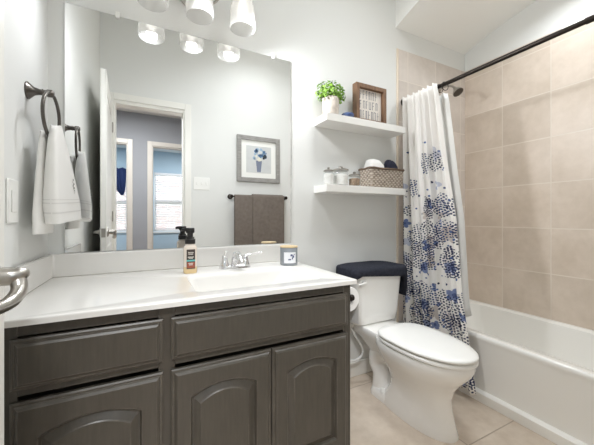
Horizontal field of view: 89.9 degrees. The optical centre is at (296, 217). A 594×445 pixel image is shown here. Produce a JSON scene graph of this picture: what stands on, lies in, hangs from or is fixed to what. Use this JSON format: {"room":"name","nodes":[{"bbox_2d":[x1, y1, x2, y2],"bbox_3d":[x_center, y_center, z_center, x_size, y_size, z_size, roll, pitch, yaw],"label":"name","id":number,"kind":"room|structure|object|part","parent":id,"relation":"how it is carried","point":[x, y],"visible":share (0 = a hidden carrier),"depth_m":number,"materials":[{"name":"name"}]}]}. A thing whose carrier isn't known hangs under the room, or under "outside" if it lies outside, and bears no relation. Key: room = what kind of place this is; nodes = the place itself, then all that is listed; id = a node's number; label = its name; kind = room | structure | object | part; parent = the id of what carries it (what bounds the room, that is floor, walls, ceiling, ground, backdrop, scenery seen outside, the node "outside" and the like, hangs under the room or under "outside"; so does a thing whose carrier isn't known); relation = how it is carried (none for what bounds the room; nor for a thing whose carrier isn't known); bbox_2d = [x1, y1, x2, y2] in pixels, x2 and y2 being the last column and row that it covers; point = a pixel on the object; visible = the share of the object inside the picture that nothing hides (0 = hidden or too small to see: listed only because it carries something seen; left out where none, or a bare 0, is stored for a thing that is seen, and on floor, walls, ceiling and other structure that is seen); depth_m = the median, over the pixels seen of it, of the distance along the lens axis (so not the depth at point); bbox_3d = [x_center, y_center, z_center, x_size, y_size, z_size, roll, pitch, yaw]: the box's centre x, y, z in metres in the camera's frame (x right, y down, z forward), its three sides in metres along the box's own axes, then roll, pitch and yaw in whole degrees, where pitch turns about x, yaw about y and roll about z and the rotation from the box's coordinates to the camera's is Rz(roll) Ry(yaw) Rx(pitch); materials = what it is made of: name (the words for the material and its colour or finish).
{"room":"bathroom","nodes":[
{"label":"bathroom","id":0,"kind":"room"},
{"bbox_2d":[4,0,47,266],"bbox_3d":[-0.704,-0.485,0.447,0.120,3.050,1.715,0,0,-27],"label":"wall","id":1,"kind":"structure","parent":0,"point":[25,21],"depth_m":0.99,"materials":[{"name":"white paint"}]},
{"bbox_2d":[6,178,17,223],"bbox_3d":[-0.864,-0.049,0.905,0.008,0.134,0.080,0,0,-27],"label":"light switch","id":2,"kind":"object","parent":1,"relation":"attached to","point":[11,185],"visible":1,"depth_m":0.89,"materials":[{"name":"white plastic"}]},
{"bbox_2d":[24,81,60,136],"bbox_3d":[-0.897,-0.371,1.045,0.077,0.192,0.170,0,0,-27],"label":"towel ring","id":3,"kind":"object","parent":1,"relation":"attached to","point":[30,91],"visible":0.86,"depth_m":1.02,"materials":[{"name":"grey metal"}]},
{"bbox_3d":[-0.896,-0.438,1.041,0.074,0.058,0.058,0,0,-27],"label":"post","id":4,"kind":"part","parent":3,"relation":"part of","materials":[{"name":"grey metal"}]},
{"bbox_2d":[32,125,81,234],"bbox_3d":[-0.879,-0.137,1.108,0.106,0.383,0.296,0,0,-27],"label":"hand towel","id":5,"kind":"object","parent":3,"relation":"hanging from","point":[56,200],"visible":0.99,"depth_m":1.01,"materials":[{"name":"white fabric"}]},
{"bbox_2d":[48,0,464,359],"bbox_3d":[0.151,-0.485,1.911,2.971,3.050,0.120,0,0,-27],"label":"wall","id":6,"kind":"structure","parent":0,"point":[347,42],"depth_m":1.84,"materials":[{"name":"white paint"}]},
{"bbox_2d":[4,243,291,296],"bbox_3d":[-0.401,0.201,1.224,1.120,0.099,0.602,0,0,-27],"label":"backsplash","id":7,"kind":"structure","parent":6,"relation":"attached to","point":[42,269],"depth_m":1.35,"materials":[{"name":"stone"}]},
{"bbox_2d":[137,0,167,12],"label":"vanity light","id":8,"kind":"object","parent":6,"relation":"attached to","point":[158,6],"depth_m":1.34,"materials":[{"name":"white glass"}]},
{"bbox_3d":[-0.624,-1.004,1.286,0.126,0.156,0.126,0,0,-27],"label":"lamp shade","id":9,"kind":"part","parent":8,"relation":"part of","materials":[{"name":"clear glass"}]},
{"bbox_2d":[65,2,290,252],"bbox_3d":[-0.510,-0.389,1.499,1.063,1.078,0.014,0,0,-27],"label":"mirror","id":10,"kind":"object","parent":6,"relation":"attached to","point":[167,132],"visible":0.99,"depth_m":1.45,"materials":[{"name":"grey mirror"}]},
{"bbox_2d":[181,0,218,24],"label":"vanity light","id":11,"kind":"object","parent":6,"relation":"attached to","point":[200,12],"depth_m":1.41,"materials":[{"name":"white glass"}]},
{"bbox_3d":[-0.449,-1.004,1.375,0.126,0.156,0.126,0,0,-27],"label":"lamp shade","id":12,"kind":"part","parent":11,"relation":"part of","materials":[{"name":"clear glass"}]},
{"bbox_2d":[230,0,254,36],"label":"vanity light","id":13,"kind":"object","parent":6,"relation":"attached to","point":[242,17],"depth_m":1.43,"materials":[{"name":"white glass"}]},
{"bbox_3d":[-0.268,-1.004,1.466,0.126,0.156,0.126,0,0,-27],"label":"lamp shade","id":14,"kind":"part","parent":13,"relation":"part of","materials":[{"name":"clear glass"}]},
{"bbox_2d":[350,323,363,361],"bbox_3d":[0.319,0.772,1.853,0.205,0.252,0.084,0,0,5],"label":"supply hose","id":15,"kind":"object","parent":6,"relation":"attached to","point":[351,325],"visible":0.64,"depth_m":1.85,"materials":[{"name":"silver metal"}]},
{"bbox_2d":[314,112,404,137],"bbox_3d":[0.410,-0.577,1.893,0.615,0.042,0.146,0,0,-27],"label":"floating shelf","id":16,"kind":"object","parent":6,"relation":"attached to","point":[333,121],"visible":1,"depth_m":1.84,"materials":[{"name":"white paint"}]},
{"bbox_2d":[315,80,345,113],"bbox_3d":[0.202,-0.710,1.781,0.205,0.223,0.132,0,0,-27],"label":"potted plant","id":17,"kind":"object","parent":16,"relation":"on","point":[331,100],"visible":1,"depth_m":1.74,"materials":[{"name":"green plant"}]},
{"bbox_3d":[0.201,-0.654,1.781,0.104,0.112,0.104,0,0,-27],"label":"pot","id":18,"kind":"part","parent":17,"relation":"part of","materials":[{"name":"white ceramic"}]},
{"bbox_2d":[342,112,353,116],"bbox_3d":[0.308,-0.615,1.805,0.080,0.033,0.080,0,0,-27],"label":"dish","id":19,"kind":"object","parent":16,"relation":"on","point":[350,114],"visible":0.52,"depth_m":1.77,"materials":[{"name":"blue ceramic"}]},
{"bbox_2d":[352,82,385,122],"bbox_3d":[0.470,-0.721,1.920,0.247,0.246,0.042,0,0,-27],"label":"framed sign","id":20,"kind":"object","parent":16,"relation":"on","point":[368,101],"visible":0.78,"depth_m":1.92,"materials":[{"name":"brown wood"}]},
{"bbox_2d":[314,184,404,195],"bbox_3d":[0.410,-0.169,1.893,0.615,0.042,0.146,0,0,-27],"label":"floating shelf","id":21,"kind":"object","parent":6,"relation":"attached to","point":[326,188],"visible":1,"depth_m":1.81,"materials":[{"name":"white paint"}]},
{"bbox_2d":[323,167,333,183],"bbox_3d":[0.187,-0.244,1.763,0.062,0.108,0.062,0,0,-27],"label":"storage jar","id":22,"kind":"object","parent":21,"relation":"on","point":[328,177],"visible":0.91,"depth_m":1.74,"materials":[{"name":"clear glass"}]},
{"bbox_2d":[323,167,333,172],"bbox_3d":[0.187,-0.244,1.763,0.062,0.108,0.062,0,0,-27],"label":"lid","id":23,"kind":"object","parent":22,"relation":"on","point":[328,170],"depth_m":1.75,"materials":[{"name":"silver metal"}]},
{"bbox_2d":[333,166,348,184],"bbox_3d":[0.266,-0.250,1.808,0.096,0.120,0.096,0,0,-27],"label":"storage jar","id":24,"kind":"object","parent":21,"relation":"on","point":[339,179],"visible":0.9,"depth_m":1.77,"materials":[{"name":"clear glass"}]},
{"bbox_2d":[333,166,348,171],"bbox_3d":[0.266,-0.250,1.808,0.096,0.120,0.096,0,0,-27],"label":"lid","id":25,"kind":"object","parent":24,"relation":"on","point":[340,169],"depth_m":1.79,"materials":[{"name":"silver metal"}]},
{"bbox_2d":[348,172,359,185],"bbox_3d":[0.352,-0.235,1.821,0.072,0.090,0.072,0,0,-27],"label":"storage jar","id":26,"kind":"object","parent":21,"relation":"on","point":[353,181],"visible":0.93,"depth_m":1.79,"materials":[{"name":"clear glass"}]},
{"bbox_2d":[348,172,359,176],"bbox_3d":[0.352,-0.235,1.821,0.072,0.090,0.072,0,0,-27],"label":"lid","id":27,"kind":"object","parent":26,"relation":"on","point":[354,174],"depth_m":1.80,"materials":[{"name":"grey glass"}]},
{"bbox_2d":[358,166,404,187],"bbox_3d":[0.558,-0.255,1.964,0.297,0.129,0.142,0,0,-27],"label":"wicker basket","id":28,"kind":"object","parent":21,"relation":"on","point":[372,176],"visible":0.98,"depth_m":1.90,"materials":[{"name":"brown wicker"}]},
{"bbox_2d":[364,159,383,167],"bbox_3d":[0.503,-0.288,1.939,0.126,0.172,0.082,0,0,-27],"label":"towel","id":29,"kind":"object","parent":28,"relation":"in","point":[371,162],"visible":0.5,"depth_m":1.90,"materials":[{"name":"white fabric"}]},
{"bbox_2d":[384,160,397,168],"bbox_3d":[0.622,-0.291,2.003,0.110,0.188,0.090,0,0,-27],"label":"folded cloth","id":30,"kind":"object","parent":28,"relation":"in","point":[388,163],"visible":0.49,"depth_m":1.96,"materials":[{"name":"blue fabric"}]},
{"bbox_2d":[350,357,371,377],"bbox_3d":[0.334,0.993,1.928,0.846,0.095,0.014,0,0,-27],"label":"baseboard","id":31,"kind":"structure","parent":6,"relation":"attached to","point":[362,366],"depth_m":1.96,"materials":[{"name":"white paint"}]},
{"bbox_2d":[396,48,398,322],"bbox_3d":[0.718,-0.084,2.126,0.018,2.248,0.009,0,0,-27],"label":"trim","id":32,"kind":"structure","parent":6,"relation":"attached to","point":[397,49],"depth_m":2.12,"materials":[{"name":"beige tile"}]},
{"bbox_2d":[399,49,464,320],"bbox_3d":[1.062,-0.233,2.301,0.754,1.945,0.008,0,0,-27],"label":"tiled wall","id":33,"kind":"structure","parent":6,"relation":"attached to","point":[416,72],"depth_m":2.27,"materials":[{"name":"beige tile"}]},
{"bbox_2d":[438,85,463,96],"bbox_3d":[1.145,-0.956,2.228,0.076,0.132,0.197,0,0,-27],"label":"shower fixture","id":34,"kind":"object","parent":33,"relation":"attached to","point":[457,91],"visible":0.84,"depth_m":2.17,"materials":[{"name":"grey metal"}]},
{"bbox_2d":[401,14,593,104],"bbox_3d":[1.127,-0.829,1.440,0.054,0.054,1.587,0,0,-27],"label":"curtain rod","id":35,"kind":"object","parent":33,"relation":"attached to","point":[589,19],"visible":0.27,"depth_m":1.45,"materials":[{"name":"brown metal"}]},
{"bbox_3d":[0.997,-0.829,1.697,0.025,0.025,1.003,0,0,-27],"label":"rod","id":36,"kind":"part","parent":35,"relation":"part of","materials":[{"name":"brown metal"}]},
{"bbox_3d":[0.803,-0.816,2.077,0.056,0.056,0.011,0,0,-27],"label":"curtain ring","id":37,"kind":"object","parent":35,"relation":"hanging from","visible":0},
{"bbox_2d":[402,83,475,394],"bbox_3d":[0.868,0.075,1.875,0.074,1.832,0.523,0,0,-27],"label":"shower curtain","id":38,"kind":"object","parent":37,"relation":"hanging from","point":[433,299],"visible":0.83,"depth_m":1.90,"materials":[{"name":"fabric"}]},
{"bbox_2d":[439,93,471,316],"bbox_3d":[0.937,-0.103,1.956,0.037,1.398,0.421,0,0,-27],"label":"curtain liner","id":39,"kind":"object","parent":37,"relation":"hanging from","point":[444,99],"visible":0.13,"depth_m":1.84,"materials":[{"name":"white fabric"}]},
{"bbox_2d":[350,371,556,444],"bbox_3d":[0.513,1.090,1.200,2.971,0.100,1.715,0,0,-27],"label":"floor","id":40,"kind":"structure","parent":0,"point":[372,422],"depth_m":1.49,"materials":[{"name":"tile"}]},
{"bbox_2d":[4,285,349,444],"bbox_3d":[-0.403,0.654,1.218,1.106,0.772,0.609,0,0,-27],"label":"vanity cabinet","id":41,"kind":"object","parent":40,"relation":"on","point":[277,373],"visible":0.84,"depth_m":0.93,"materials":[{"name":"paint"}]},
{"bbox_3d":[-0.554,0.368,0.811,0.346,0.128,0.020,0,0,-27],"label":"drawer","id":42,"kind":"part","parent":41,"relation":"part of","materials":[{"name":"paint"}]},
{"bbox_3d":[-0.554,0.694,0.811,0.346,0.463,0.020,0,0,-27],"label":"cabinet door","id":43,"kind":"part","parent":41,"relation":"part of","materials":[{"name":"paint"}]},
{"bbox_2d":[4,243,356,327],"bbox_3d":[-0.396,0.266,1.220,1.125,0.228,0.614,0,0,-27],"label":"countertop","id":44,"kind":"structure","parent":41,"relation":"on","point":[63,286],"depth_m":1.15,"materials":[{"name":"stone"}]},
{"bbox_2d":[181,228,196,273],"bbox_3d":[-0.484,0.148,1.339,0.065,0.203,0.051,0,0,-27],"label":"soap bottle","id":45,"kind":"object","parent":44,"relation":"on","point":[189,249],"visible":1,"depth_m":1.32,"materials":[{"name":"brown plastic"}]},
{"bbox_3d":[-0.470,0.211,1.319,0.032,0.026,0.001,0,0,-27],"label":"label panel","id":46,"kind":"part","parent":45,"relation":"part of","materials":[{"name":"pink"}]},
{"bbox_2d":[219,251,261,268],"bbox_3d":[-0.285,0.206,1.477,0.158,0.086,0.185,0,0,24],"label":"faucet","id":47,"kind":"object","parent":44,"relation":"on","point":[237,260],"visible":1,"depth_m":1.45,"materials":[{"name":"silver metal"}]},
{"bbox_3d":[-0.353,0.200,1.453,0.042,0.074,0.042,0,0,-27],"label":"handle","id":48,"kind":"part","parent":47,"relation":"part of","materials":[{"name":"silver metal"}]},
{"bbox_3d":[-0.307,0.242,1.476,0.156,0.015,0.052,0,0,-27],"label":"plate","id":49,"kind":"part","parent":47,"relation":"part of","materials":[{"name":"silver metal"}]},
{"bbox_3d":[-0.284,0.201,1.432,0.042,0.076,0.148,0,0,-27],"label":"spout","id":50,"kind":"part","parent":47,"relation":"part of","materials":[{"name":"silver metal"}]},
{"bbox_3d":[-0.232,0.205,1.514,0.107,0.064,0.042,0,0,-27],"label":"handle","id":51,"kind":"part","parent":47,"relation":"part of","materials":[{"name":"silver metal"}]},
{"bbox_2d":[280,245,297,265],"bbox_3d":[-0.043,0.200,1.576,0.094,0.100,0.096,0,0,-27],"label":"candle jar","id":52,"kind":"object","parent":44,"relation":"on","point":[288,253],"visible":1,"depth_m":1.53,"materials":[{"name":"grey glass"}]},
{"bbox_3d":[-0.044,0.154,1.576,0.094,0.008,0.094,0,0,-27],"label":"lid","id":53,"kind":"part","parent":52,"relation":"part of","materials":[{"name":"brown wood"}]},
{"bbox_3d":[-0.235,0.694,0.973,0.326,0.463,0.020,0,0,-27],"label":"cabinet door","id":54,"kind":"part","parent":41,"relation":"part of","materials":[{"name":"paint"}]},
{"bbox_3d":[-0.089,0.368,1.048,0.654,0.128,0.020,0,0,-27],"label":"false drawer","id":55,"kind":"part","parent":41,"relation":"part of","materials":[{"name":"paint"}]},
{"bbox_3d":[0.057,0.694,1.122,0.326,0.463,0.020,0,0,-27],"label":"cabinet door","id":56,"kind":"part","parent":41,"relation":"part of","materials":[{"name":"paint"}]},
{"bbox_2d":[350,276,478,442],"bbox_3d":[0.594,0.672,1.617,0.398,0.736,0.775,0,0,-27],"label":"toilet","id":57,"kind":"object","parent":40,"relation":"on","point":[418,369],"visible":0.93,"depth_m":1.46,"materials":[{"name":"white ceramic"}]},
{"bbox_2d":[336,261,406,295],"bbox_3d":[0.469,0.395,1.864,0.430,0.207,0.228,0,0,-27],"label":"cover","id":58,"kind":"object","parent":57,"relation":"on","point":[355,270],"visible":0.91,"depth_m":1.80,"materials":[{"name":"blue fabric"}]},
{"bbox_3d":[0.464,0.492,1.874,0.376,0.304,0.191,0,0,-27],"label":"tank","id":59,"kind":"part","parent":57,"relation":"part of","materials":[{"name":"white ceramic"}]},
{"bbox_3d":[0.644,0.639,1.476,0.324,0.018,0.475,0,0,-27],"label":"seat","id":60,"kind":"part","parent":57,"relation":"part of","materials":[{"name":"white plastic"}]},
{"bbox_3d":[0.644,0.611,1.477,0.326,0.026,0.481,0,0,-27],"label":"lid","id":61,"kind":"part","parent":57,"relation":"part of","materials":[{"name":"white plastic"}]},
{"bbox_2d":[457,299,593,444],"bbox_3d":[1.448,0.854,1.604,0.680,0.372,1.584,0,0,-27],"label":"bathtub","id":62,"kind":"object","parent":40,"relation":"on","point":[536,372],"visible":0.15,"depth_m":1.56,"materials":[{"name":"white ceramic"}]},
{"bbox_2d":[396,0,535,54],"bbox_3d":[1.411,-1.674,1.589,0.776,0.672,1.595,0,0,-27],"label":"ceiling","id":63,"kind":"structure","parent":0,"point":[459,26],"depth_m":2.11,"materials":[{"name":"white paint"}]},
{"bbox_2d":[465,0,593,71],"bbox_3d":[1.838,-0.485,1.738,0.120,3.050,1.715,0,0,-27],"label":"wall","id":64,"kind":"structure","parent":0,"point":[541,18],"depth_m":2.06,"materials":[{"name":"white paint"}]},
{"bbox_2d":[465,13,593,330],"bbox_3d":[1.756,-0.233,1.759,0.008,1.945,1.587,0,0,-27],"label":"tiled wall","id":65,"kind":"structure","parent":64,"relation":"attached to","point":[529,114],"depth_m":2.02,"materials":[{"name":"beige tile"}]},
{"bbox_3d":[0.928,-0.485,0.382,2.731,3.050,0.120,0,0,-27],"label":"wall","id":66,"kind":"structure","parent":0,"visible":0},
{"bbox_2d":[0,0,29,444],"bbox_3d":[-0.409,0.011,0.213,0.141,2.033,0.759,0,0,-24],"label":"door","id":67,"kind":"structure","parent":66,"relation":"in","point":[16,277],"depth_m":0.55,"materials":[{"name":"white paint"}]},
{"bbox_3d":[-0.484,0.111,0.481,0.057,0.083,0.139,0,0,-24],"label":"handle","id":68,"kind":"part","parent":67,"relation":"part of","materials":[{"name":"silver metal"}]},
{"bbox_3d":[0.185,0.350,1.357,0.069,0.048,0.180,0,0,-27],"label":"paper holder","id":69,"kind":"object","parent":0,"visible":0},
{"bbox_2d":[350,287,358,324],"bbox_3d":[0.209,0.395,1.355,0.109,0.174,0.100,0,0,-27],"label":"toilet paper","id":70,"kind":"object","parent":69,"relation":"on","point":[354,305],"visible":0.23,"depth_m":1.33,"materials":[{"name":"white paper"}]}
]}

